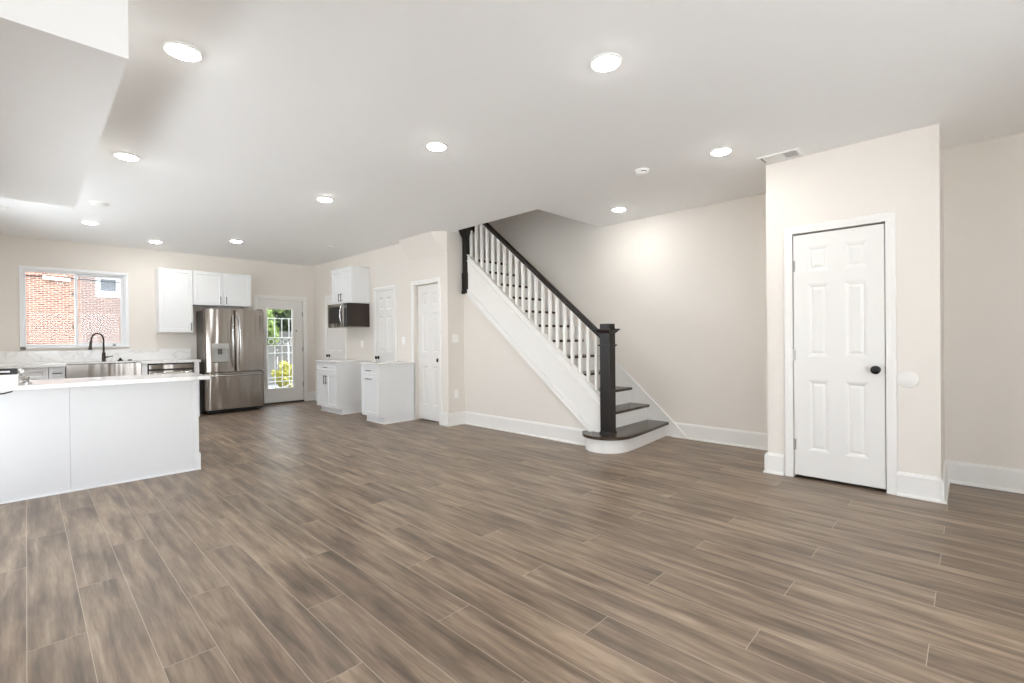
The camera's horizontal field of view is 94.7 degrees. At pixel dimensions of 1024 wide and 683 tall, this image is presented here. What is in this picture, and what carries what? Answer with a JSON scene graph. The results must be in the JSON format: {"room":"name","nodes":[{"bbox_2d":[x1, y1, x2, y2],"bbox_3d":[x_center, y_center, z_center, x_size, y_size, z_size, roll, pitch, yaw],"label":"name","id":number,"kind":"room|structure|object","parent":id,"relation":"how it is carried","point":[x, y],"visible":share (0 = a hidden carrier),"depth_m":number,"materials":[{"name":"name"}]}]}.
{"room":"empty living room","nodes":[
{"label":"empty living room","id":0,"kind":"room"},
{"bbox_2d":[0,0,128,207],"bbox_3d":[-2.946,-1.291,2.345,2.855,0.435,1.285,0,0,44],"label":"ceiling","id":1,"kind":"structure","parent":0,"point":[63,63],"depth_m":2.01,"materials":[{"name":"paint"}]},
{"bbox_2d":[0,234,314,399],"bbox_3d":[-5.374,-0.148,8.425,0.150,2.735,6.900,0,0,44],"label":"wall","id":2,"kind":"structure","parent":0,"point":[267,278],"depth_m":7.65,"materials":[{"name":"paint"}]},
{"bbox_2d":[19,265,128,348],"bbox_3d":[-6.579,-0.492,7.137,0.140,1.180,1.210,0,0,44],"label":"window","id":3,"kind":"structure","parent":2,"relation":"in","point":[124,292],"depth_m":7.13,"materials":[{"name":"plastic"}]},
{"bbox_2d":[0,348,190,363],"bbox_3d":[-6.571,0.222,7.068,0.018,0.177,2.973,0,0,44],"label":"backsplash","id":4,"kind":"structure","parent":2,"relation":"attached to","point":[13,357],"depth_m":7.17,"materials":[{"name":"stone"}]},
{"bbox_2d":[155,268,192,332],"bbox_3d":[-5.603,-0.670,7.830,0.352,1.040,0.458,0,0,44],"label":"upper cabinet","id":5,"kind":"object","parent":2,"relation":"attached to","point":[173,287],"visible":1,"depth_m":7.73,"materials":[{"name":"paint"}]},
{"bbox_2d":[192,270,250,307],"bbox_3d":[-5.132,-0.909,8.315,0.352,0.575,0.889,0,0,44],"label":"upper cabinet","id":6,"kind":"object","parent":2,"relation":"attached to","point":[213,289],"visible":0.98,"depth_m":8.20,"materials":[{"name":"paint"}]},
{"bbox_2d":[254,295,307,404],"bbox_3d":[-4.542,0.163,9.260,0.158,2.090,0.980,0,0,44],"label":"door","id":7,"kind":"structure","parent":2,"relation":"in","point":[285,394],"depth_m":9.38,"materials":[{"name":"paint"}]},
{"bbox_2d":[267,318,291,388],"bbox_3d":[-4.584,0.193,9.302,0.040,1.970,0.844,0,0,44],"label":"security grille","id":8,"kind":"object","parent":7,"relation":"attached to","point":[289,352],"depth_m":9.32,"materials":[{"name":"white metal"}]},
{"bbox_2d":[308,391,313,400],"bbox_3d":[-4.086,1.112,9.615,0.032,0.178,0.145,0,0,44],"label":"baseboard","id":9,"kind":"structure","parent":2,"relation":"attached to","point":[310,394],"depth_m":9.60,"materials":[{"name":"paint"}]},
{"bbox_2d":[313,231,456,418],"bbox_3d":[-2.429,-0.175,8.185,4.410,2.735,0.140,0,0,44],"label":"wall","id":10,"kind":"structure","parent":0,"point":[390,265],"depth_m":7.40,"materials":[{"name":"paint"}]},
{"bbox_2d":[325,295,346,359],"bbox_3d":[-3.359,0.152,8.977,0.830,2.090,0.100,0,0,44],"label":"door","id":11,"kind":"structure","parent":10,"relation":"in","point":[335,337],"depth_m":9.06,"materials":[{"name":"paint"}]},
{"bbox_2d":[331,266,369,304],"bbox_3d":[-2.836,-0.954,8.215,0.760,0.610,0.364,0,0,44],"label":"upper cabinet","id":12,"kind":"object","parent":10,"relation":"attached to","point":[350,284],"visible":0.97,"depth_m":8.02,"materials":[{"name":"paint"}]},
{"bbox_2d":[328,303,369,327],"bbox_3d":[-2.864,-0.443,8.183,0.730,0.405,0.459,0,0,44],"label":"microwave","id":13,"kind":"object","parent":12,"relation":"attached to","point":[343,315],"visible":1,"depth_m":7.98,"materials":[{"name":"metal"}]},
{"bbox_2d":[373,285,396,361],"bbox_3d":[-2.093,0.146,7.747,0.680,2.090,0.100,0,0,44],"label":"door","id":14,"kind":"structure","parent":10,"relation":"in","point":[384,302],"depth_m":7.75,"materials":[{"name":"paint"}]},
{"bbox_2d":[411,277,441,424],"bbox_3d":[-1.234,0.137,6.988,0.730,2.100,0.118,0,0,44],"label":"door","id":15,"kind":"structure","parent":10,"relation":"in","point":[429,296],"depth_m":7.02,"materials":[{"name":"paint"}]},
{"bbox_2d":[441,412,448,425],"bbox_3d":[-0.949,1.097,6.646,0.150,0.178,0.032,0,0,44],"label":"baseboard","id":16,"kind":"structure","parent":10,"relation":"attached to","point":[443,415],"depth_m":6.65,"materials":[{"name":"paint"}]},
{"bbox_2d":[398,231,446,260],"bbox_3d":[-1.342,-1.382,6.913,1.050,0.330,0.145,0,0,44],"label":"wall","id":17,"kind":"structure","parent":0,"point":[431,243],"depth_m":6.83,"materials":[{"name":"paint"}]},
{"bbox_2d":[455,232,464,411],"bbox_3d":[-0.747,-0.185,6.823,0.100,2.735,0.250,0,0,44],"label":"wall","id":18,"kind":"structure","parent":0,"point":[459,297],"depth_m":6.75,"materials":[{"name":"paint"}]},
{"bbox_2d":[452,334,457,342],"bbox_3d":[-0.804,-0.043,6.685,0.010,0.115,0.115,0,0,44],"label":"light switch","id":19,"kind":"object","parent":18,"relation":"attached to","point":[454,336],"visible":1,"depth_m":6.67,"materials":[{"name":"white plastic"}]},
{"bbox_2d":[447,411,464,426],"bbox_3d":[-0.783,1.095,6.686,0.032,0.178,0.323,0,0,44],"label":"baseboard","id":20,"kind":"structure","parent":18,"relation":"attached to","point":[457,418],"depth_m":6.67,"materials":[{"name":"paint"}]},
{"bbox_2d":[454,390,457,397],"bbox_3d":[-0.790,0.744,6.697,0.008,0.115,0.072,0,0,44],"label":"outlet","id":21,"kind":"object","parent":18,"relation":"attached to","point":[455,391],"visible":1,"depth_m":6.69,"materials":[{"name":"white plastic"}]},
{"bbox_2d":[0,400,1023,682],"bbox_3d":[-0.913,1.258,4.112,12.550,0.120,6.900,0,0,44],"label":"floor","id":22,"kind":"structure","parent":0,"point":[307,543],"depth_m":2.48,"materials":[{"name":"brown wood"}]},
{"bbox_2d":[17,367,47,380],"bbox_3d":[-6.949,0.801,6.212,0.664,0.890,1.200,0,0,44],"label":"base cabinet","id":23,"kind":"object","parent":22,"relation":"on","point":[41,373],"visible":0.23,"depth_m":6.35,"materials":[{"name":"paint"}]},
{"bbox_2d":[0,359,200,368],"bbox_3d":[-6.335,0.328,6.840,0.673,0.038,2.973,0,0,44],"label":"countertop","id":24,"kind":"structure","parent":23,"relation":"on","point":[33,365],"depth_m":7.02,"materials":[{"name":"stone"}]},
{"bbox_2d":[88,333,112,361],"bbox_3d":[-6.264,0.086,7.161,0.103,0.441,0.314,0,0,21],"label":"faucet","id":25,"kind":"object","parent":24,"relation":"on","point":[104,356],"visible":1,"depth_m":7.21,"materials":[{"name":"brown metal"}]},
{"bbox_2d":[65,362,140,378],"bbox_3d":[-6.062,0.461,6.997,0.470,0.265,0.824,0,0,44],"label":"sink","id":26,"kind":"object","parent":24,"relation":"in","point":[125,368],"visible":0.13,"depth_m":6.83,"materials":[{"name":"metal"}]},
{"bbox_2d":[48,367,64,378],"bbox_3d":[-6.472,0.794,6.703,0.664,0.890,0.160,0,0,44],"label":"base cabinet","id":27,"kind":"object","parent":22,"relation":"on","point":[53,372],"visible":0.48,"depth_m":6.50,"materials":[{"name":"paint"}]},
{"bbox_2d":[0,380,200,503],"bbox_3d":[-3.878,0.797,3.896,0.482,0.862,2.129,0,0,44],"label":"kitchen island","id":28,"kind":"object","parent":22,"relation":"on","point":[54,441],"visible":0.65,"depth_m":3.95,"materials":[{"name":"paint"}]},
{"bbox_2d":[0,372,209,390],"bbox_3d":[-3.825,0.347,3.868,0.720,0.033,2.172,0,0,44],"label":"island countertop","id":29,"kind":"structure","parent":28,"relation":"on","point":[150,378],"depth_m":4.00,"materials":[{"name":"stone"}]},
{"bbox_2d":[0,373,18,386],"bbox_3d":[-3.925,0.293,3.493,0.306,0.081,0.381,0,0,44],"label":"box","id":30,"kind":"object","parent":29,"relation":"on","point":[10,379],"visible":1,"depth_m":3.49,"materials":[{"name":"plastic"}]},
{"bbox_2d":[0,368,24,374],"bbox_3d":[-3.954,0.232,3.516,0.087,0.046,0.449,0,0,44],"label":"metal bar","id":31,"kind":"object","parent":30,"relation":"on","point":[6,371],"visible":0.99,"depth_m":3.60,"materials":[{"name":"silver metal"}]},
{"bbox_2d":[20,376,31,384],"bbox_3d":[-3.781,0.300,3.670,0.068,0.062,0.068,0,0,44],"label":"chrome fitting","id":32,"kind":"object","parent":29,"relation":"on","point":[25,379],"visible":1,"depth_m":3.65,"materials":[{"name":"silver metal"}]},
{"bbox_2d":[141,364,147,374],"bbox_3d":[-5.812,0.784,7.395,0.648,0.890,0.072,0,0,44],"label":"filler panel","id":33,"kind":"object","parent":22,"relation":"on","point":[143,366],"visible":0.18,"depth_m":7.17,"materials":[{"name":"paint"}]},
{"bbox_2d":[147,362,192,373],"bbox_3d":[-5.559,0.771,7.621,0.696,0.870,0.600,0,0,44],"label":"dishwasher","id":34,"kind":"object","parent":22,"relation":"on","point":[184,367],"visible":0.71,"depth_m":7.40,"materials":[{"name":"metal"}]},
{"bbox_2d":[193,362,199,416],"bbox_3d":[-5.341,0.777,7.879,0.648,0.890,0.067,0,0,44],"label":"end panel","id":35,"kind":"object","parent":22,"relation":"on","point":[195,364],"visible":0.28,"depth_m":7.67,"materials":[{"name":"paint"}]},
{"bbox_2d":[196,307,263,413],"bbox_3d":[-4.921,0.323,8.281,0.658,1.784,0.910,0,0,44],"label":"refrigerator","id":36,"kind":"object","parent":22,"relation":"on","point":[230,342],"visible":1,"depth_m":8.05,"materials":[{"name":"metal"}]},
{"bbox_2d":[316,361,370,414],"bbox_3d":[-2.912,0.768,8.119,0.782,0.858,0.644,0,0,44],"label":"base cabinet","id":37,"kind":"object","parent":22,"relation":"on","point":[339,391],"visible":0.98,"depth_m":7.84,"materials":[{"name":"paint"}]},
{"bbox_2d":[314,359,370,362],"bbox_3d":[-2.917,0.329,8.125,0.800,0.019,0.633,0,0,44],"label":"countertop","id":38,"kind":"structure","parent":37,"relation":"on","point":[333,360],"depth_m":7.96,"materials":[{"name":"stone"}]},
{"bbox_2d":[361,363,415,423],"bbox_3d":[-1.878,0.763,7.114,0.517,0.858,0.644,0,0,44],"label":"base cabinet","id":39,"kind":"object","parent":22,"relation":"on","point":[388,391],"visible":1,"depth_m":6.94,"materials":[{"name":"paint"}]},
{"bbox_2d":[359,361,414,364],"bbox_3d":[-1.883,0.324,7.120,0.535,0.019,0.633,0,0,44],"label":"countertop","id":40,"kind":"structure","parent":39,"relation":"on","point":[386,362],"depth_m":7.03,"materials":[{"name":"stone"}]},
{"bbox_2d":[459,223,686,453],"bbox_3d":[0.144,-0.525,6.580,4.120,3.400,1.350,0,0,44],"label":"staircase","id":41,"kind":"structure","parent":22,"relation":"on","point":[617,415],"depth_m":5.80,"materials":[{"name":"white wood"}]},
{"bbox_2d":[0,0,1023,266],"bbox_3d":[-1.029,-1.665,4.008,12.550,0.260,6.650,0,0,44],"label":"ceiling","id":42,"kind":"structure","parent":0,"point":[287,105],"depth_m":3.11,"materials":[{"name":"paint"}]},
{"bbox_2d":[81,221,98,224],"bbox_3d":[-5.322,-1.492,5.950,0.176,0.022,0.176,0,0,44],"label":"recessed light","id":43,"kind":"object","parent":42,"relation":"in","point":[85,222],"visible":1,"depth_m":5.93,"materials":[{"name":"white plastic"}]},
{"bbox_2d":[89,201,108,206],"bbox_3d":[-4.498,-1.497,5.139,0.170,0.020,0.170,0,0,44],"label":"recessed light","id":44,"kind":"object","parent":42,"relation":"attached to","point":[96,203],"visible":1,"depth_m":5.11,"materials":[{"name":"white plastic"}]},
{"bbox_2d":[113,152,140,160],"bbox_3d":[-3.145,-1.503,3.854,0.176,0.022,0.176,0,0,44],"label":"recessed light","id":45,"kind":"object","parent":42,"relation":"in","point":[122,155],"visible":1,"depth_m":3.83,"materials":[{"name":"white plastic"}]},
{"bbox_2d":[116,154,137,160],"bbox_3d":[-3.145,-1.501,3.854,0.138,0.018,0.138,0,0,44],"label":"diffuser","id":46,"kind":"object","parent":45,"relation":"attached to","point":[130,157],"depth_m":3.83,"materials":[{"name":"white"}]},
{"bbox_2d":[148,240,162,242],"bbox_3d":[-5.378,-1.498,7.117,0.176,0.022,0.176,0,0,44],"label":"recessed light","id":47,"kind":"object","parent":42,"relation":"in","point":[151,241],"visible":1,"depth_m":7.08,"materials":[{"name":"white plastic"}]},
{"bbox_2d":[162,40,202,61],"bbox_3d":[-1.723,-1.510,2.470,0.176,0.022,0.176,0,0,44],"label":"recessed light","id":48,"kind":"object","parent":42,"relation":"in","point":[177,49],"visible":1,"depth_m":2.45,"materials":[{"name":"white plastic"}]},
{"bbox_2d":[167,44,198,60],"bbox_3d":[-1.723,-1.508,2.470,0.138,0.018,0.138,0,0,44],"label":"diffuser","id":49,"kind":"object","parent":48,"relation":"attached to","point":[185,52],"depth_m":2.45,"materials":[{"name":"white"}]},
{"bbox_2d":[229,240,242,242],"bbox_3d":[-4.177,-1.509,7.138,0.176,0.022,0.176,0,0,44],"label":"recessed light","id":50,"kind":"object","parent":42,"relation":"in","point":[234,241],"visible":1,"depth_m":7.10,"materials":[{"name":"white plastic"}]},
{"bbox_2d":[316,197,333,201],"bbox_3d":[-2.011,-1.520,5.073,0.176,0.022,0.176,0,0,44],"label":"recessed light","id":51,"kind":"object","parent":42,"relation":"in","point":[322,199],"visible":1,"depth_m":5.04,"materials":[{"name":"white plastic"}]},
{"bbox_2d":[318,198,331,201],"bbox_3d":[-2.011,-1.518,5.073,0.138,0.018,0.138,0,0,44],"label":"diffuser","id":52,"kind":"object","parent":51,"relation":"attached to","point":[319,199],"depth_m":5.05,"materials":[{"name":"white"}]},
{"bbox_2d":[425,141,447,150],"bbox_3d":[-0.594,-1.527,3.713,0.176,0.022,0.176,0,0,44],"label":"recessed light","id":53,"kind":"object","parent":42,"relation":"in","point":[433,146],"visible":1,"depth_m":3.68,"materials":[{"name":"white plastic"}]},
{"bbox_2d":[428,143,444,150],"bbox_3d":[-0.594,-1.525,3.713,0.138,0.018,0.138,0,0,44],"label":"diffuser","id":54,"kind":"object","parent":53,"relation":"attached to","point":[431,146],"depth_m":3.69,"materials":[{"name":"white"}]},
{"bbox_2d":[590,53,621,71],"bbox_3d":[0.519,-1.532,2.607,0.176,0.022,0.176,0,0,44],"label":"recessed light","id":55,"kind":"object","parent":42,"relation":"in","point":[604,62],"visible":1,"depth_m":2.58,"materials":[{"name":"white plastic"}]},
{"bbox_2d":[593,56,618,70],"bbox_3d":[0.519,-1.530,2.607,0.138,0.018,0.138,0,0,44],"label":"diffuser","id":56,"kind":"object","parent":55,"relation":"attached to","point":[600,63],"depth_m":2.59,"materials":[{"name":"white"}]},
{"bbox_2d":[612,207,626,211],"bbox_3d":[1.267,-1.555,5.584,0.176,0.022,0.176,0,0,44],"label":"recessed light","id":57,"kind":"object","parent":42,"relation":"in","point":[618,209],"visible":1,"depth_m":5.54,"materials":[{"name":"white plastic"}]},
{"bbox_2d":[613,208,624,211],"bbox_3d":[1.267,-1.552,5.584,0.138,0.018,0.138,0,0,44],"label":"diffuser","id":58,"kind":"object","parent":57,"relation":"attached to","point":[614,209],"depth_m":5.55,"materials":[{"name":"white"}]},
{"bbox_2d":[635,168,648,175],"bbox_3d":[1.184,-1.537,4.296,0.130,0.042,0.130,0,0,44],"label":"smoke detector","id":59,"kind":"object","parent":42,"relation":"attached to","point":[641,171],"visible":1,"depth_m":4.26,"materials":[{"name":"white plastic"}]},
{"bbox_2d":[709,147,732,155],"bbox_3d":[1.715,-1.550,3.871,0.176,0.022,0.176,0,0,44],"label":"recessed light","id":60,"kind":"object","parent":42,"relation":"in","point":[721,151],"visible":1,"depth_m":3.84,"materials":[{"name":"white plastic"}]},
{"bbox_2d":[712,149,729,155],"bbox_3d":[1.715,-1.548,3.871,0.138,0.018,0.138,0,0,44],"label":"diffuser","id":61,"kind":"object","parent":60,"relation":"attached to","point":[715,152],"depth_m":3.85,"materials":[{"name":"white"}]},
{"bbox_2d":[757,148,804,164],"bbox_3d":[2.272,-1.563,3.989,0.320,0.008,0.190,0,0,44],"label":"ceiling vent","id":62,"kind":"object","parent":42,"relation":"in","point":[796,152],"visible":1,"depth_m":3.98,"materials":[{"name":"white plastic"}]},
{"bbox_2d":[464,294,585,429],"bbox_3d":[0.127,0.182,6.028,2.260,1.992,0.020,0,0,44],"label":"wall","id":63,"kind":"structure","parent":0,"point":[498,381],"depth_m":6.29,"materials":[{"name":"paint"}]},
{"bbox_2d":[465,411,584,445],"bbox_3d":[0.089,1.090,6.042,2.180,0.178,0.032,0,0,44],"label":"baseboard","id":64,"kind":"structure","parent":63,"relation":"attached to","point":[530,428],"depth_m":5.92,"materials":[{"name":"paint"}]},
{"bbox_2d":[473,193,885,432],"bbox_3d":[0.300,-1.481,7.460,9.645,5.300,0.150,0,0,44],"label":"wall","id":65,"kind":"structure","parent":0,"point":[685,291],"depth_m":5.70,"materials":[{"name":"paint"}]},
{"bbox_2d":[673,422,767,450],"bbox_3d":[2.433,1.071,5.298,1.300,0.178,0.032,0,0,44],"label":"baseboard","id":66,"kind":"structure","parent":65,"relation":"attached to","point":[741,438],"depth_m":5.32,"materials":[{"name":"paint"}]},
{"bbox_2d":[766,123,941,477],"bbox_3d":[2.717,-0.203,3.841,1.145,2.735,0.100,0,0,44],"label":"wall","id":67,"kind":"structure","parent":0,"point":[899,172],"depth_m":3.57,"materials":[{"name":"paint"}]},
{"bbox_2d":[767,452,783,475],"bbox_3d":[2.320,1.077,4.153,0.132,0.178,0.032,0,0,44],"label":"baseboard","id":68,"kind":"structure","parent":67,"relation":"attached to","point":[775,462],"depth_m":4.15,"materials":[{"name":"paint"}]},
{"bbox_2d":[783,211,897,494],"bbox_3d":[2.636,0.089,3.833,0.762,2.151,0.100,0,0,44],"label":"door","id":69,"kind":"structure","parent":67,"relation":"in","point":[841,426],"depth_m":3.82,"materials":[{"name":"paint"}]},
{"bbox_2d":[897,371,918,387],"bbox_3d":[2.962,0.283,3.534,0.128,0.128,0.008,0,0,44],"label":"round wall plate","id":70,"kind":"object","parent":67,"relation":"attached to","point":[907,379],"visible":1,"depth_m":3.53,"materials":[{"name":"paint"}]},
{"bbox_2d":[897,471,940,502],"bbox_3d":[3.005,1.074,3.487,0.247,0.178,0.032,0,0,44],"label":"baseboard","id":71,"kind":"structure","parent":67,"relation":"attached to","point":[910,485],"depth_m":3.48,"materials":[{"name":"paint"}]},
{"bbox_2d":[940,132,944,470],"bbox_3d":[3.405,-0.210,3.800,0.100,2.735,0.800,0,0,44],"label":"wall","id":72,"kind":"structure","parent":0,"point":[941,145],"depth_m":3.66,"materials":[{"name":"paint"}]},
{"bbox_2d":[941,460,949,503],"bbox_3d":[3.342,1.070,3.634,0.032,0.178,0.713,0,0,44],"label":"baseboard","id":73,"kind":"structure","parent":72,"relation":"attached to","point":[945,483],"depth_m":3.52,"materials":[{"name":"paint"}]},
{"bbox_2d":[943,133,1023,469],"bbox_3d":[4.660,-0.218,2.936,2.905,2.735,0.150,0,0,44],"label":"wall","id":74,"kind":"structure","parent":0,"point":[983,182],"depth_m":3.73,"materials":[{"name":"paint"}]},
{"bbox_2d":[946,460,1023,493],"bbox_3d":[4.556,1.062,2.929,2.755,0.178,0.032,0,0,44],"label":"baseboard","id":75,"kind":"structure","parent":74,"relation":"attached to","point":[963,473],"depth_m":3.72,"materials":[{"name":"paint"}]},
{"bbox_3d":[2.655,-0.206,4.528,0.100,2.735,0.800,0,0,44],"label":"wall","id":76,"kind":"structure","parent":0,"visible":0},
{"bbox_2d":[763,452,767,472],"bbox_3d":[2.574,1.073,4.533,0.032,0.178,0.933,0,0,44],"label":"baseboard","id":77,"kind":"structure","parent":76,"relation":"attached to","point":[765,455],"depth_m":4.19,"materials":[{"name":"paint"}]},
{"label":"outside","id":78,"kind":"structure","parent":0,"visible":0},
{"bbox_2d":[268,364,279,387],"bbox_3d":[-14.979,1.583,14.575,22.190,0.100,32.000,0,0,44],"label":"ground","id":79,"kind":"structure","parent":78,"point":[272,385],"depth_m":15.30,"materials":[{"name":"concrete"}]},
{"bbox_2d":[26,272,120,344],"bbox_3d":[-23.052,-4.647,16.192,4.400,12.500,19.800,0,0,44],"label":"brick house","id":80,"kind":"structure","parent":79,"relation":"on","point":[50,304],"depth_m":19.01,"materials":[{"name":"brick"}]},
{"bbox_2d":[43,276,69,281],"bbox_3d":[-18.009,-2.474,18.655,0.185,0.176,0.788,0,0,44],"label":"wall lamp","id":81,"kind":"object","parent":80,"relation":"attached to","point":[44,277],"visible":1,"depth_m":18.60,"materials":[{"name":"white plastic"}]},
{"bbox_2d":[26,275,119,282],"bbox_3d":[-21.124,-2.462,15.466,0.044,0.122,16.802,0,0,44],"label":"cable","id":82,"kind":"object","parent":80,"relation":"attached to","point":[26,275],"visible":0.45,"depth_m":19.16,"materials":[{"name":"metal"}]},
{"bbox_2d":[267,309,284,347],"bbox_3d":[-7.798,-0.223,14.202,1.803,3.378,1.816,0,0,44],"label":"tree","id":83,"kind":"object","parent":79,"relation":"on","point":[270,314],"visible":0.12,"depth_m":14.14,"materials":[{"name":"green plant"}]},
{"bbox_2d":[268,331,291,384],"bbox_3d":[-7.792,0.553,16.431,0.080,1.800,7.300,0,0,44],"label":"fence","id":84,"kind":"object","parent":79,"relation":"on","point":[278,350],"visible":0.03,"depth_m":16.19,"materials":[{"name":"white wood"}]},
{"bbox_2d":[271,361,291,387],"bbox_3d":[-6.394,0.988,13.508,1.014,0.981,0.979,-1,0,0],"label":"bush","id":85,"kind":"object","parent":79,"relation":"on","point":[285,369],"visible":0.45,"depth_m":13.27,"materials":[{"name":"yellow plant"}]},
{"bbox_2d":[273,309,291,356],"bbox_3d":[-9.132,-1.006,18.112,3.387,4.929,3.358,0,0,44],"label":"tree","id":86,"kind":"object","parent":79,"relation":"on","point":[276,314],"visible":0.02,"depth_m":17.69,"materials":[{"name":"green plant"}]},
{"bbox_2d":[285,310,291,324],"bbox_3d":[-6.498,-0.513,15.766,2.074,3.916,2.126,0,0,44],"label":"tree","id":87,"kind":"object","parent":79,"relation":"on","point":[287,311],"visible":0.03,"depth_m":15.41,"materials":[{"name":"green plant"}]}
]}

